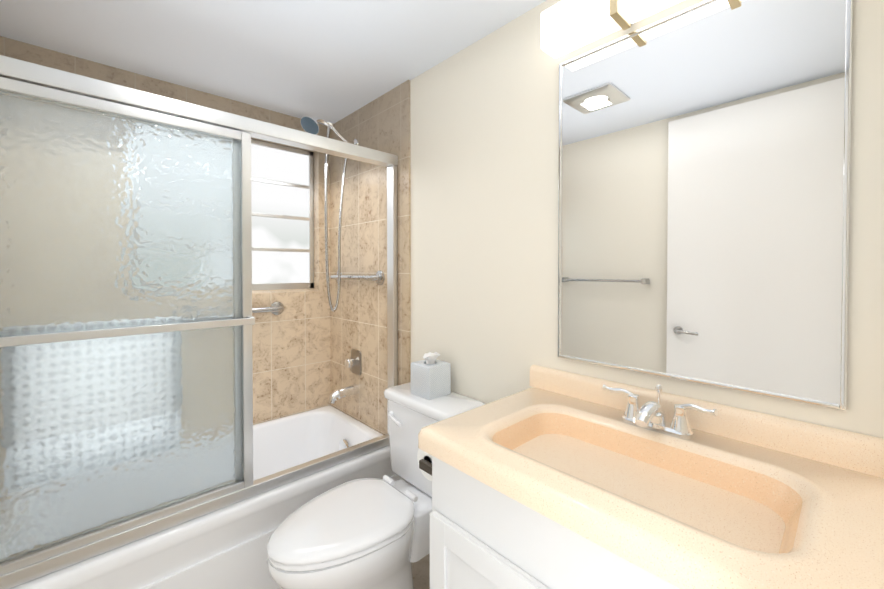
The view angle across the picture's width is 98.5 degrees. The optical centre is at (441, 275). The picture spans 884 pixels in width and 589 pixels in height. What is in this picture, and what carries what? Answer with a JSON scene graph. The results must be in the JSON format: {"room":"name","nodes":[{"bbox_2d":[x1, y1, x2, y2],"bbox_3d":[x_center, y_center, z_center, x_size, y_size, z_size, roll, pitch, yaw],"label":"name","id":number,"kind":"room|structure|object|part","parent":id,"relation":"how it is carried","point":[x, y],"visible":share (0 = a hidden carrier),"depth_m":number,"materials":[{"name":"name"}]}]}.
{"room":"bathroom","nodes":[
{"label":"bathroom","id":0,"kind":"room"},
{"bbox_2d":[0,36,330,424],"bbox_3d":[-1.359,0.152,2.128,1.500,2.280,0.200,-1,1,-43],"label":"wall","id":1,"kind":"structure","parent":0,"point":[291,361],"depth_m":2.34,"materials":[{"name":"tile"}]},
{"bbox_2d":[252,301,283,314],"bbox_3d":[-1.152,0.202,2.141,0.544,0.084,0.061,-1,1,-43],"label":"railing","id":2,"kind":"object","parent":1,"relation":"attached to","point":[276,308],"visible":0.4,"depth_m":2.26,"materials":[{"name":"silver metal"}]},
{"bbox_2d":[251,139,313,289],"bbox_3d":[-1.226,-0.364,2.235,0.970,0.912,0.044,-1,1,-43],"label":"window","id":3,"kind":"structure","parent":1,"relation":"in","point":[282,202],"depth_m":2.42,"materials":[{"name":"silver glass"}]},
{"bbox_2d":[252,288,318,293],"bbox_3d":[-1.188,0.101,2.201,0.970,0.020,0.075,-1,1,-43],"label":"window sill","id":4,"kind":"structure","parent":1,"relation":"attached to","point":[282,291],"depth_m":2.38,"materials":[{"name":"tile"}]},
{"bbox_2d":[0,0,545,124],"bbox_3d":[-0.480,-1.025,1.167,1.700,0.100,2.780,-1,1,-43],"label":"ceiling","id":5,"kind":"structure","parent":0,"point":[334,61],"depth_m":1.58,"materials":[{"name":"white paint"}]},
{"bbox_2d":[412,553,429,588],"bbox_3d":[-0.480,1.355,1.201,1.700,0.100,2.780,-1,1,-43],"label":"floor","id":6,"kind":"structure","parent":0,"point":[421,572],"depth_m":1.66,"materials":[{"name":"tile"}]},
{"bbox_2d":[10,405,401,588],"bbox_3d":[-1.016,1.087,1.773,1.472,0.420,0.802,-1,1,-43],"label":"bathtub","id":7,"kind":"object","parent":6,"relation":"on","point":[224,548],"visible":0.52,"depth_m":1.48,"materials":[{"name":"white ceramic"}]},
{"bbox_2d":[0,55,397,588],"bbox_3d":[-0.790,0.130,1.517,1.472,1.499,0.147,-1,1,-43],"label":"shower door","id":8,"kind":"structure","parent":7,"relation":"on","point":[127,320],"depth_m":1.25,"materials":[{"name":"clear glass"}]},
{"bbox_3d":[-1.029,0.146,1.274,0.671,1.348,0.005,-1,1,-43],"label":"glass","id":9,"kind":"part","parent":8,"relation":"part of","materials":[{"name":"clear glass"}]},
{"bbox_3d":[-1.013,0.146,1.257,0.731,1.408,0.069,-1,1,-43],"label":"frame","id":10,"kind":"part","parent":8,"relation":"part of","materials":[{"name":"silver metal"}]},
{"bbox_2d":[267,382,484,588],"bbox_3d":[-0.253,0.911,1.461,0.792,0.780,0.460,-1,1,-43],"label":"toilet","id":11,"kind":"object","parent":6,"relation":"on","point":[367,533],"visible":0.81,"depth_m":1.35,"materials":[{"name":"white ceramic"}]},
{"bbox_3d":[-0.360,0.892,1.361,0.495,0.019,0.380,-1,1,-43],"label":"seat","id":12,"kind":"part","parent":11,"relation":"part of","materials":[{"name":"white plastic"}]},
{"bbox_3d":[-0.352,0.864,1.367,0.520,0.034,0.384,-1,1,-43],"label":"seat lid","id":13,"kind":"part","parent":11,"relation":"part of","materials":[{"name":"white plastic"}]},
{"bbox_3d":[-0.210,0.627,1.671,0.028,0.041,0.108,-1,1,-43],"label":"lever","id":14,"kind":"part","parent":11,"relation":"part of","materials":[{"name":"white ceramic"}]},
{"bbox_3d":[-0.040,0.735,1.656,0.200,0.342,0.432,-1,1,-43],"label":"tank","id":15,"kind":"part","parent":11,"relation":"part of","materials":[{"name":"white ceramic"}]},
{"bbox_2d":[411,352,450,399],"bbox_3d":[-0.050,0.427,1.672,0.128,0.180,0.128,-1,1,-43],"label":"tissue box","id":16,"kind":"object","parent":11,"relation":"on","point":[430,376],"visible":1,"depth_m":1.63,"materials":[{"name":"white paper"}]},
{"bbox_3d":[-0.043,0.541,1.650,0.220,0.044,0.460,-1,1,-43],"label":"tank lid","id":17,"kind":"part","parent":11,"relation":"part of","materials":[{"name":"white ceramic"}]},
{"bbox_2d":[417,364,883,588],"bbox_3d":[0.403,0.802,0.932,0.558,1.012,0.987,-1,1,-43],"label":"bathroom vanity","id":18,"kind":"object","parent":6,"relation":"on","point":[551,478],"visible":1,"depth_m":0.82,"materials":[{"name":"white stone"}]},
{"bbox_3d":[0.113,0.909,0.878,0.021,0.550,0.408,-1,1,-43],"label":"door","id":19,"kind":"part","parent":18,"relation":"part of","materials":[{"name":"white wood"}]},
{"bbox_2d":[602,384,717,438],"bbox_3d":[0.542,0.351,0.990,0.142,0.112,0.276,-1,1,-43],"label":"faucet","id":20,"kind":"object","parent":18,"relation":"on","point":[648,421],"depth_m":0.99,"materials":[{"name":"silver metal"}]},
{"bbox_2d":[410,0,883,437],"bbox_3d":[0.105,0.157,1.729,0.100,2.280,2.780,-1,1,-43],"label":"wall","id":21,"kind":"structure","parent":0,"point":[484,111],"depth_m":1.46,"materials":[{"name":"beige paint"}]},
{"bbox_2d":[330,80,410,434],"bbox_3d":[-0.455,0.150,2.249,0.012,2.280,0.855,-1,1,-43],"label":"wall tile","id":22,"kind":"structure","parent":21,"relation":"attached to","point":[358,316],"depth_m":2.19,"materials":[{"name":"tile"}]},
{"bbox_2d":[301,116,357,311],"bbox_3d":[-0.637,-0.339,2.183,0.331,1.106,0.106,-1,1,-43],"label":"shower","id":23,"kind":"object","parent":22,"relation":"attached to","point":[309,124],"visible":0.88,"depth_m":2.19,"materials":[{"name":"silver metal"}]},
{"bbox_2d":[329,384,358,403],"bbox_3d":[-0.585,0.700,2.255,0.180,0.081,0.062,-1,1,-43],"label":"spout","id":24,"kind":"object","parent":22,"relation":"attached to","point":[335,396],"visible":1,"depth_m":2.23,"materials":[{"name":"silver metal"}]},
{"bbox_2d":[345,349,360,374],"bbox_3d":[-0.544,0.525,2.290,0.068,0.148,0.116,-1,1,-43],"label":"valve","id":25,"kind":"object","parent":22,"relation":"attached to","point":[353,362],"visible":1,"depth_m":2.28,"materials":[{"name":"silver metal"}]},
{"bbox_3d":[-0.548,0.525,2.287,0.058,0.060,0.060,-1,1,-43],"label":"knob","id":26,"kind":"part","parent":25,"relation":"part of","materials":[{"name":"silver metal"}]},
{"bbox_2d":[330,270,384,284],"bbox_3d":[-0.529,0.010,2.270,0.061,0.084,0.564,-1,1,-43],"label":"grab rail","id":27,"kind":"object","parent":22,"relation":"attached to","point":[378,277],"visible":0.88,"depth_m":2.13,"materials":[{"name":"silver metal"}]},
{"bbox_2d":[541,0,683,57],"bbox_3d":[0.604,-0.798,1.018,0.118,0.132,0.720,-1,1,-43],"label":"light","id":28,"kind":"object","parent":21,"relation":"attached to","point":[567,26],"visible":1,"depth_m":1.15,"materials":[{"name":"white glass"}]},
{"bbox_2d":[558,0,852,409],"bbox_3d":[0.639,-0.218,1.067,0.012,1.010,0.688,-1,1,-43],"label":"mirror","id":29,"kind":"object","parent":21,"relation":"attached to","point":[704,190],"visible":1,"depth_m":0.99,"materials":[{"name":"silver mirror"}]}
]}

